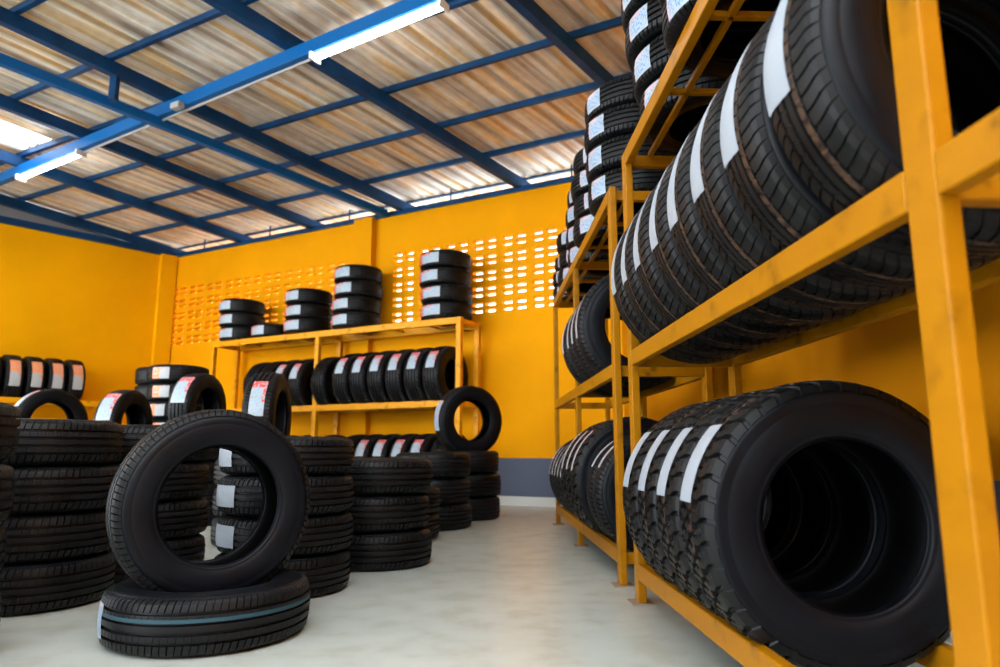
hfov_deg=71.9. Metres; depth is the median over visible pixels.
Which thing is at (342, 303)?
tire
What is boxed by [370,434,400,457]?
tire
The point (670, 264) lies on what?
tire
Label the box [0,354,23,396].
tire
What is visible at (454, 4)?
trim
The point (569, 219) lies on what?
tire
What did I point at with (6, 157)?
beam
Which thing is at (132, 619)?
tire
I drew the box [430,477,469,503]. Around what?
tire
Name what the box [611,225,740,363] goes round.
tire
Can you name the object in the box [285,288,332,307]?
tire
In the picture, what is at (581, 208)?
tire
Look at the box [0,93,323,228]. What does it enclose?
beam
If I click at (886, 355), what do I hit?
wall
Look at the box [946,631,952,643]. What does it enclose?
baseboard
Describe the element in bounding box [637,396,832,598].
tire
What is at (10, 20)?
beam
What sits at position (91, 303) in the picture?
wall
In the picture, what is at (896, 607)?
tire
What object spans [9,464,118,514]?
tire
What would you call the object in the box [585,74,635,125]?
tire
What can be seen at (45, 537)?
tire
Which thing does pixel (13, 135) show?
window
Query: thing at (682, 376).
rack
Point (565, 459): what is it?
tire
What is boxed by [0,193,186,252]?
beam
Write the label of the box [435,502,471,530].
tire
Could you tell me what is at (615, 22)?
beam
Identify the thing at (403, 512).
tire
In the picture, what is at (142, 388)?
tire
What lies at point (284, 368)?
tire
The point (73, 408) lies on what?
tire
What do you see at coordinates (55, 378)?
tire
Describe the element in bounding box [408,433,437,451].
tire
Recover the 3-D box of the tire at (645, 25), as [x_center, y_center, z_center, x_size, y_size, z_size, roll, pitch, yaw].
[0.894,-1.326,3.108,0.650,0.168,0.650,0,-10,2]
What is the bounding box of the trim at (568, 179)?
[176,175,573,257]
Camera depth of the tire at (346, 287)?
9.11 m
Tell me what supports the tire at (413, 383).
on the rack at (326, 336)
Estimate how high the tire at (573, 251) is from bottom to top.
0.160 m
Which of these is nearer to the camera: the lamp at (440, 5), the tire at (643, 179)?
the tire at (643, 179)
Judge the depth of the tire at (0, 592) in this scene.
2.28 m
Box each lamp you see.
[15,149,86,181]
[309,0,448,64]
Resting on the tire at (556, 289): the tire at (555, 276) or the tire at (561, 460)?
the tire at (555, 276)
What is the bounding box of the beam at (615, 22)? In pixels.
[17,16,621,200]
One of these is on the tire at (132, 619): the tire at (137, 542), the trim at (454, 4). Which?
the tire at (137, 542)
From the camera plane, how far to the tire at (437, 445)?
8.03 m
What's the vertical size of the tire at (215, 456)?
0.185 m
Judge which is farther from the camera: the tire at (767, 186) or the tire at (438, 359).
the tire at (438, 359)
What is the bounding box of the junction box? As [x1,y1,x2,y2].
[170,100,184,110]
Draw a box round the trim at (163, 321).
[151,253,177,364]
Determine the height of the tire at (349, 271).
0.215 m
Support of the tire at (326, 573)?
on the floor
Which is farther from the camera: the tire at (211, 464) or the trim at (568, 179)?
the trim at (568, 179)
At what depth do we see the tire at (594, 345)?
4.06 m
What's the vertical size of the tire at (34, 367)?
0.670 m
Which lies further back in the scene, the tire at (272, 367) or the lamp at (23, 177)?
the tire at (272, 367)
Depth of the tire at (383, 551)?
3.75 m
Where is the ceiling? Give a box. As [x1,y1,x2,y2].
[0,0,631,250]
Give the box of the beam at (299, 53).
[0,0,453,185]
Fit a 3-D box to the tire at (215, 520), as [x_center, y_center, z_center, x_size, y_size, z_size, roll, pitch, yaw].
[-1.675,1.375,4.843,0.660,0.200,0.660,1,-10,-4]
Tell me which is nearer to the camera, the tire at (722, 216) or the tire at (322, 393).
the tire at (722, 216)
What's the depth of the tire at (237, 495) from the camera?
3.12 m
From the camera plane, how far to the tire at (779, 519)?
2.64 m
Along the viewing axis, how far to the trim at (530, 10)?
6.06 m
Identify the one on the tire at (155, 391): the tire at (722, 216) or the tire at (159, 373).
the tire at (159, 373)
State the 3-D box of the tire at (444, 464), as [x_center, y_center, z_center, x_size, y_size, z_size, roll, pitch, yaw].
[-0.575,1.128,5.932,0.650,0.210,0.650,3,-10,-16]
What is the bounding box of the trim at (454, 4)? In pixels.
[0,0,478,165]
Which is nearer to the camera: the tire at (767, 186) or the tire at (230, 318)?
the tire at (767, 186)
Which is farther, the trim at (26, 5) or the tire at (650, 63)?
the trim at (26, 5)
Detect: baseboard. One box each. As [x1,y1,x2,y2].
[498,496,561,506]
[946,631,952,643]
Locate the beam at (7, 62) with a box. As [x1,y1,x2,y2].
[0,52,387,216]
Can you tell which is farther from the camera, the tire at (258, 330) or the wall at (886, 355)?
the tire at (258, 330)
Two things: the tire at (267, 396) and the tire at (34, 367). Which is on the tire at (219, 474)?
the tire at (267, 396)
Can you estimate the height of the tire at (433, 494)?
0.190 m
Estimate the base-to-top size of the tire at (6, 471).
0.203 m
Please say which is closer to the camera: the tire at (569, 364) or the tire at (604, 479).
the tire at (604, 479)
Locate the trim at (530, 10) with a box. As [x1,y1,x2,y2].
[505,0,615,85]
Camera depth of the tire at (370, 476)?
3.82 m
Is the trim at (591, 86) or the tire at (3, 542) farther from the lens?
the trim at (591, 86)
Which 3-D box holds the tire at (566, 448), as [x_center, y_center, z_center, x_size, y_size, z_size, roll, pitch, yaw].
[0.770,1.145,5.460,0.682,0.680,0.190,0,-10,-2]
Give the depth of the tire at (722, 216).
1.74 m
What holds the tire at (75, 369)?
on the rack at (9, 400)
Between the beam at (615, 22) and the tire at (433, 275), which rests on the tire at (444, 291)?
the tire at (433, 275)
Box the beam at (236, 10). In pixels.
[202,0,530,187]
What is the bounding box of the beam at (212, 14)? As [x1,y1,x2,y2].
[9,0,258,99]
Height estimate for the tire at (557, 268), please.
0.150 m
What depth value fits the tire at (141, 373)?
7.94 m
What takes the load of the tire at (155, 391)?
on the tire at (159, 408)
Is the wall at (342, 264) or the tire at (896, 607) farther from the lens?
the wall at (342, 264)
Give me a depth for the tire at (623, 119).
3.86 m
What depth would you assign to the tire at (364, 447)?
8.54 m
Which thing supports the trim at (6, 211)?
attached to the wall at (91, 303)
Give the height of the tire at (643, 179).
0.176 m
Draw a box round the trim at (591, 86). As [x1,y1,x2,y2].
[76,72,632,219]
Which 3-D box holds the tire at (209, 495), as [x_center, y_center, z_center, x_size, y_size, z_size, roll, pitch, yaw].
[-2.752,1.420,6.174,0.660,0.185,0.660,-9,-13,41]
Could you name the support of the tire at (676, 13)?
on the rack at (943, 174)
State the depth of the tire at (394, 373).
8.42 m
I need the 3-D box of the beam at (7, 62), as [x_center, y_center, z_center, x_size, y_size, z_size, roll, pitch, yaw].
[-3.658,-2.241,7.239,0.075,0.350,6.570,-8,-12,38]
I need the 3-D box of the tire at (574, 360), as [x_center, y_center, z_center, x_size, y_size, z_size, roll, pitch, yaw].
[0.809,0.037,4.573,0.729,0.725,0.209,0,-10,-2]
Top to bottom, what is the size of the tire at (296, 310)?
0.210 m
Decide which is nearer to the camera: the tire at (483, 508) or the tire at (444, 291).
the tire at (483, 508)
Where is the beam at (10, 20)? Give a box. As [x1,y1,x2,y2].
[0,6,414,210]
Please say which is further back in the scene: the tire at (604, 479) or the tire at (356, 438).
the tire at (356, 438)
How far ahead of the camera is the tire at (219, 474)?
4.68 m
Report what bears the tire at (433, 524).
on the floor
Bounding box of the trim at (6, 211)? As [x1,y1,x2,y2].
[0,205,170,245]
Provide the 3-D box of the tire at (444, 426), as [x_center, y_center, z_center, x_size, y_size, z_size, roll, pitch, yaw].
[-0.312,0.860,6.805,0.692,0.690,0.200,5,-11,-28]
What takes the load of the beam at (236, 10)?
attached to the wall at (517, 345)
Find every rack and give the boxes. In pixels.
[0,397,99,407]
[209,316,480,437]
[552,186,713,587]
[622,0,999,666]
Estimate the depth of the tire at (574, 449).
4.38 m
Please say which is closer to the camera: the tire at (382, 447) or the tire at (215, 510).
the tire at (215, 510)
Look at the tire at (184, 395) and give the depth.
6.12 m
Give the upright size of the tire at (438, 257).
0.215 m
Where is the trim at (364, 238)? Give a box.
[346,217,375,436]
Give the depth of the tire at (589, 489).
3.84 m
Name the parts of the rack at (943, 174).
post, plate, rail, post, post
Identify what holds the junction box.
attached to the beam at (299, 53)
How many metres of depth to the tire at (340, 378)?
8.81 m
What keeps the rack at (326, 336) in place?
on the floor
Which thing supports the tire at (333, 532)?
on the tire at (326, 573)
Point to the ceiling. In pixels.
(184, 62)
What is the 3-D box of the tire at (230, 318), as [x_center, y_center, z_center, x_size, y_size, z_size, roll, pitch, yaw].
[-3.855,-0.168,10.332,0.650,0.205,0.652,-7,-12,36]
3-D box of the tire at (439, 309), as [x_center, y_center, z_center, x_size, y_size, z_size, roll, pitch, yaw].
[-0.673,-0.245,8.672,0.650,0.215,0.652,-8,-12,40]
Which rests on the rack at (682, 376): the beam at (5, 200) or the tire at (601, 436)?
the tire at (601, 436)
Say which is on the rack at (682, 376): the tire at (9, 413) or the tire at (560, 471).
the tire at (560, 471)
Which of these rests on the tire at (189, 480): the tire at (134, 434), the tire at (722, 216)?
the tire at (134, 434)
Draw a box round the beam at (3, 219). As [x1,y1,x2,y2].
[0,215,178,255]
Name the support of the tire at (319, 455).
on the tire at (237, 495)
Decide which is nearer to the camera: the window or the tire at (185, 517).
the tire at (185, 517)
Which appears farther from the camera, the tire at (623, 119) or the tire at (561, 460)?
the tire at (561, 460)
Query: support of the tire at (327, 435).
on the rack at (326, 336)
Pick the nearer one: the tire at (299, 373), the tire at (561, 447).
the tire at (561, 447)
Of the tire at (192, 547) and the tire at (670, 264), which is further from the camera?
the tire at (192, 547)
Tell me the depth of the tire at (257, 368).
9.62 m
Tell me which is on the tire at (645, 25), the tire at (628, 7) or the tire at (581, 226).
the tire at (628, 7)
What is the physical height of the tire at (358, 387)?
0.744 m
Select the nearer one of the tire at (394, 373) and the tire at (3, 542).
the tire at (3, 542)
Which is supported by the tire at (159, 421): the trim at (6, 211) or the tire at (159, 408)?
the tire at (159, 408)
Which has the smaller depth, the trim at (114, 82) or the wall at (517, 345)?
the trim at (114, 82)
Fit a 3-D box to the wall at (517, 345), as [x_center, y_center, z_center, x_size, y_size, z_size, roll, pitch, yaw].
[-2.040,0.318,9.754,7.970,3.920,0.100,-5,-11,27]
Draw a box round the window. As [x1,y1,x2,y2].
[0,120,49,148]
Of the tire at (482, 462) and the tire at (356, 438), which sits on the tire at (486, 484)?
the tire at (482, 462)
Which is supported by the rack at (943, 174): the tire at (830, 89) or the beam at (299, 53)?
the tire at (830, 89)
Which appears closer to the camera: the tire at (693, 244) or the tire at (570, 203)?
the tire at (693, 244)
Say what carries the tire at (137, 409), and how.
on the tire
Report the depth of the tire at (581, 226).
4.58 m
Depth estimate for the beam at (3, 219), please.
10.78 m
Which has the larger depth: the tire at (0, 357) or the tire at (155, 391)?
the tire at (0, 357)
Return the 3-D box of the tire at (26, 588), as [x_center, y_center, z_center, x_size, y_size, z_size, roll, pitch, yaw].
[-2.054,1.068,3.007,0.660,0.195,0.660,3,-10,-16]
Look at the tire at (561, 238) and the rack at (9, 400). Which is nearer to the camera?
the tire at (561, 238)
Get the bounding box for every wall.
[0,223,159,424]
[169,182,623,497]
[174,264,343,344]
[622,282,999,537]
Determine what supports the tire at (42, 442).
on the tire at (65, 488)
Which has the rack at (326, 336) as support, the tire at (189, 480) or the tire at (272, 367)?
the tire at (272, 367)
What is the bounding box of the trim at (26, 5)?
[9,0,46,14]
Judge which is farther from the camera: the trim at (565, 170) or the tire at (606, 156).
the trim at (565, 170)
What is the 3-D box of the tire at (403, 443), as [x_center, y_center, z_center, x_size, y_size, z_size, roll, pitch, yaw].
[-1.089,1.593,8.511,0.248,0.707,0.707,-5,-11,27]
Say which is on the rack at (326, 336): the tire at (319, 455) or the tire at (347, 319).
the tire at (347, 319)
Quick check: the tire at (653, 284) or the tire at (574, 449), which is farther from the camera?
the tire at (574, 449)
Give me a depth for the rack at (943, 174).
1.07 m
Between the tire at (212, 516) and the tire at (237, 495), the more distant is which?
the tire at (212, 516)
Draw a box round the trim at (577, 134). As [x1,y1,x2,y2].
[131,129,584,235]
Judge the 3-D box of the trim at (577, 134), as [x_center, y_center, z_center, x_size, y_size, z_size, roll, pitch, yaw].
[-3.165,-1.899,9.928,14.000,0.062,0.050,-5,-11,27]
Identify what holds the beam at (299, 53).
attached to the ceiling
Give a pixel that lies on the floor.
(514, 588)
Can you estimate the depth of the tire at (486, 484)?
6.44 m
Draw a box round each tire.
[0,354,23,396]
[0,357,1,382]
[0,402,20,460]
[0,418,124,465]
[0,463,14,520]
[0,508,110,564]
[0,526,6,576]
[0,550,115,615]
[0,592,1,621]
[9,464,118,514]
[14,389,87,419]
[19,356,45,397]
[43,358,65,390]
[64,360,85,399]
[93,390,152,424]
[97,568,309,657]
[106,409,309,591]
[107,533,204,582]
[112,462,208,500]
[115,425,213,462]
[135,367,149,384]
[135,384,148,396]
[146,364,208,383]
[146,383,200,402]
[149,401,200,419]
[153,419,167,424]
[158,497,208,538]
[168,373,225,420]
[201,482,217,503]
[202,461,216,481]
[206,448,219,460]
[207,504,217,525]
[210,516,218,546]
[212,488,224,516]
[214,459,228,484]
[214,548,350,596]
[215,510,352,556]
[216,474,353,516]
[219,298,264,315]
[219,312,265,327]
[219,326,262,344]
[219,436,353,475]
[241,372,291,435]
[243,362,271,392]
[251,324,291,341]
[261,361,285,372]
[275,360,312,405]
[283,318,331,338]
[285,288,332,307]
[285,303,332,321]
[287,359,332,405]
[311,357,341,404]
[324,435,346,437]
[332,296,380,315]
[332,311,380,332]
[332,353,361,403]
[334,264,381,284]
[334,280,382,300]
[344,458,432,494]
[345,526,431,570]
[346,493,428,532]
[347,434,366,457]
[349,352,379,403]
[353,434,383,457]
[367,350,395,402]
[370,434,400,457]
[385,349,415,401]
[389,434,419,457]
[396,452,470,477]
[404,347,446,401]
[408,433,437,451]
[419,266,470,287]
[420,249,470,271]
[420,301,471,325]
[421,283,472,304]
[422,346,467,400]
[423,486,439,512]
[424,512,439,538]
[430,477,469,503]
[431,435,466,451]
[434,386,501,450]
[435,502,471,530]
[436,451,498,473]
[466,473,500,496]
[467,496,499,520]
[549,438,574,508]
[551,441,571,510]
[553,270,559,287]
[553,286,583,301]
[554,445,571,512]
[555,256,559,271]
[556,230,566,254]
[557,450,574,514]
[558,266,602,292]
[559,249,568,269]
[560,471,571,510]
[561,421,604,522]
[562,312,641,396]
[565,205,574,229]
[565,419,612,527]
[566,225,574,250]
[567,189,573,208]
[567,308,643,393]
[568,246,608,276]
[570,416,657,542]
[571,169,588,202]
[571,302,651,391]
[573,148,586,175]
[573,191,589,221]
[573,213,623,254]
[575,274,673,388]
[584,102,639,155]
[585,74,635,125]
[586,133,677,185]
[586,435,629,542]
[588,167,665,221]
[593,433,644,551]
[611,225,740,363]
[621,0,647,34]
[621,206,762,356]
[623,401,795,583]
[625,0,662,72]
[632,34,708,114]
[633,182,791,348]
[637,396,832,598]
[640,69,726,152]
[649,154,827,337]
[656,389,878,618]
[658,0,780,26]
[662,0,764,78]
[667,117,869,325]
[679,380,950,666]
[690,73,915,309]
[720,0,999,288]
[763,0,999,257]
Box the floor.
[0,505,952,666]
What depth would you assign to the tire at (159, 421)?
7.16 m
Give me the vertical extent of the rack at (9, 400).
1.360 m
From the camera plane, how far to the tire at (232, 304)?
10.10 m
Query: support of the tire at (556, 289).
on the rack at (682, 376)
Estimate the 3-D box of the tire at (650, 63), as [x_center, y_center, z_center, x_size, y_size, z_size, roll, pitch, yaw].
[0.924,-1.159,3.087,0.650,0.168,0.650,7,-12,-37]
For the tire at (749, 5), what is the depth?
2.65 m
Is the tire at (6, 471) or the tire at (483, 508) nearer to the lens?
the tire at (6, 471)
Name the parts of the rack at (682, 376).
post, post, plate, rail, post, post, plate, post, post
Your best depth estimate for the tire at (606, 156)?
3.85 m
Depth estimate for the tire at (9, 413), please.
2.31 m
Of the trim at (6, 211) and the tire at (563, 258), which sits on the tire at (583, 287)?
the tire at (563, 258)
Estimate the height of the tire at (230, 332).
0.205 m
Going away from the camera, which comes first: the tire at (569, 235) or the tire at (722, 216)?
the tire at (722, 216)
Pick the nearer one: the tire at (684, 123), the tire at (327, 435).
the tire at (684, 123)
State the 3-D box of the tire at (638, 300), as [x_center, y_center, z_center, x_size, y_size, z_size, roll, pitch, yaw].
[0.867,-0.281,2.766,0.751,0.748,0.230,0,-10,-2]
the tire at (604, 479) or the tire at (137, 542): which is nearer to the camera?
the tire at (137, 542)
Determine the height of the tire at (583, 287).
0.160 m
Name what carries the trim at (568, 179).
attached to the wall at (517, 345)
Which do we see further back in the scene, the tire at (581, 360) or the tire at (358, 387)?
the tire at (358, 387)
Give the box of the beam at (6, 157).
[0,149,252,242]
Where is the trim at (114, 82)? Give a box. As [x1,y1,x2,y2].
[108,73,119,101]
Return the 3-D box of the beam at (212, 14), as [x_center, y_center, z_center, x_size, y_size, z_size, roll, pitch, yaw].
[-5.230,-2.600,7.529,14.000,0.062,0.050,-5,-11,27]
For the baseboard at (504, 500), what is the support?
attached to the wall at (517, 345)
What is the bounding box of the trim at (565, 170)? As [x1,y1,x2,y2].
[177,168,572,249]
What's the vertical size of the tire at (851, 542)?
0.749 m
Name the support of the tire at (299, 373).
on the rack at (326, 336)
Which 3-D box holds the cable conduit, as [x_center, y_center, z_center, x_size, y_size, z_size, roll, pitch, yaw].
[-3.278,-2.288,7.129,3.717,0.026,0.026,-6,-11,31]
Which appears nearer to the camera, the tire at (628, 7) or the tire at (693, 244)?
the tire at (693, 244)
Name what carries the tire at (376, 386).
on the rack at (326, 336)
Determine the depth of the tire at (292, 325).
9.41 m
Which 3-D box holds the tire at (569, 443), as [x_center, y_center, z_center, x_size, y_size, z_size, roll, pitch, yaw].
[0.763,1.178,5.657,0.678,0.675,0.195,0,-10,-2]
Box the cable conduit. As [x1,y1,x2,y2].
[84,59,311,152]
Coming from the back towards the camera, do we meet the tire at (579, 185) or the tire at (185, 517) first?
the tire at (579, 185)
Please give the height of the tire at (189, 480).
0.195 m
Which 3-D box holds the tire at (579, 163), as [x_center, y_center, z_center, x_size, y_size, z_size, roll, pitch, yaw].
[0.823,-1.160,4.783,0.630,0.160,0.630,1,-10,-9]

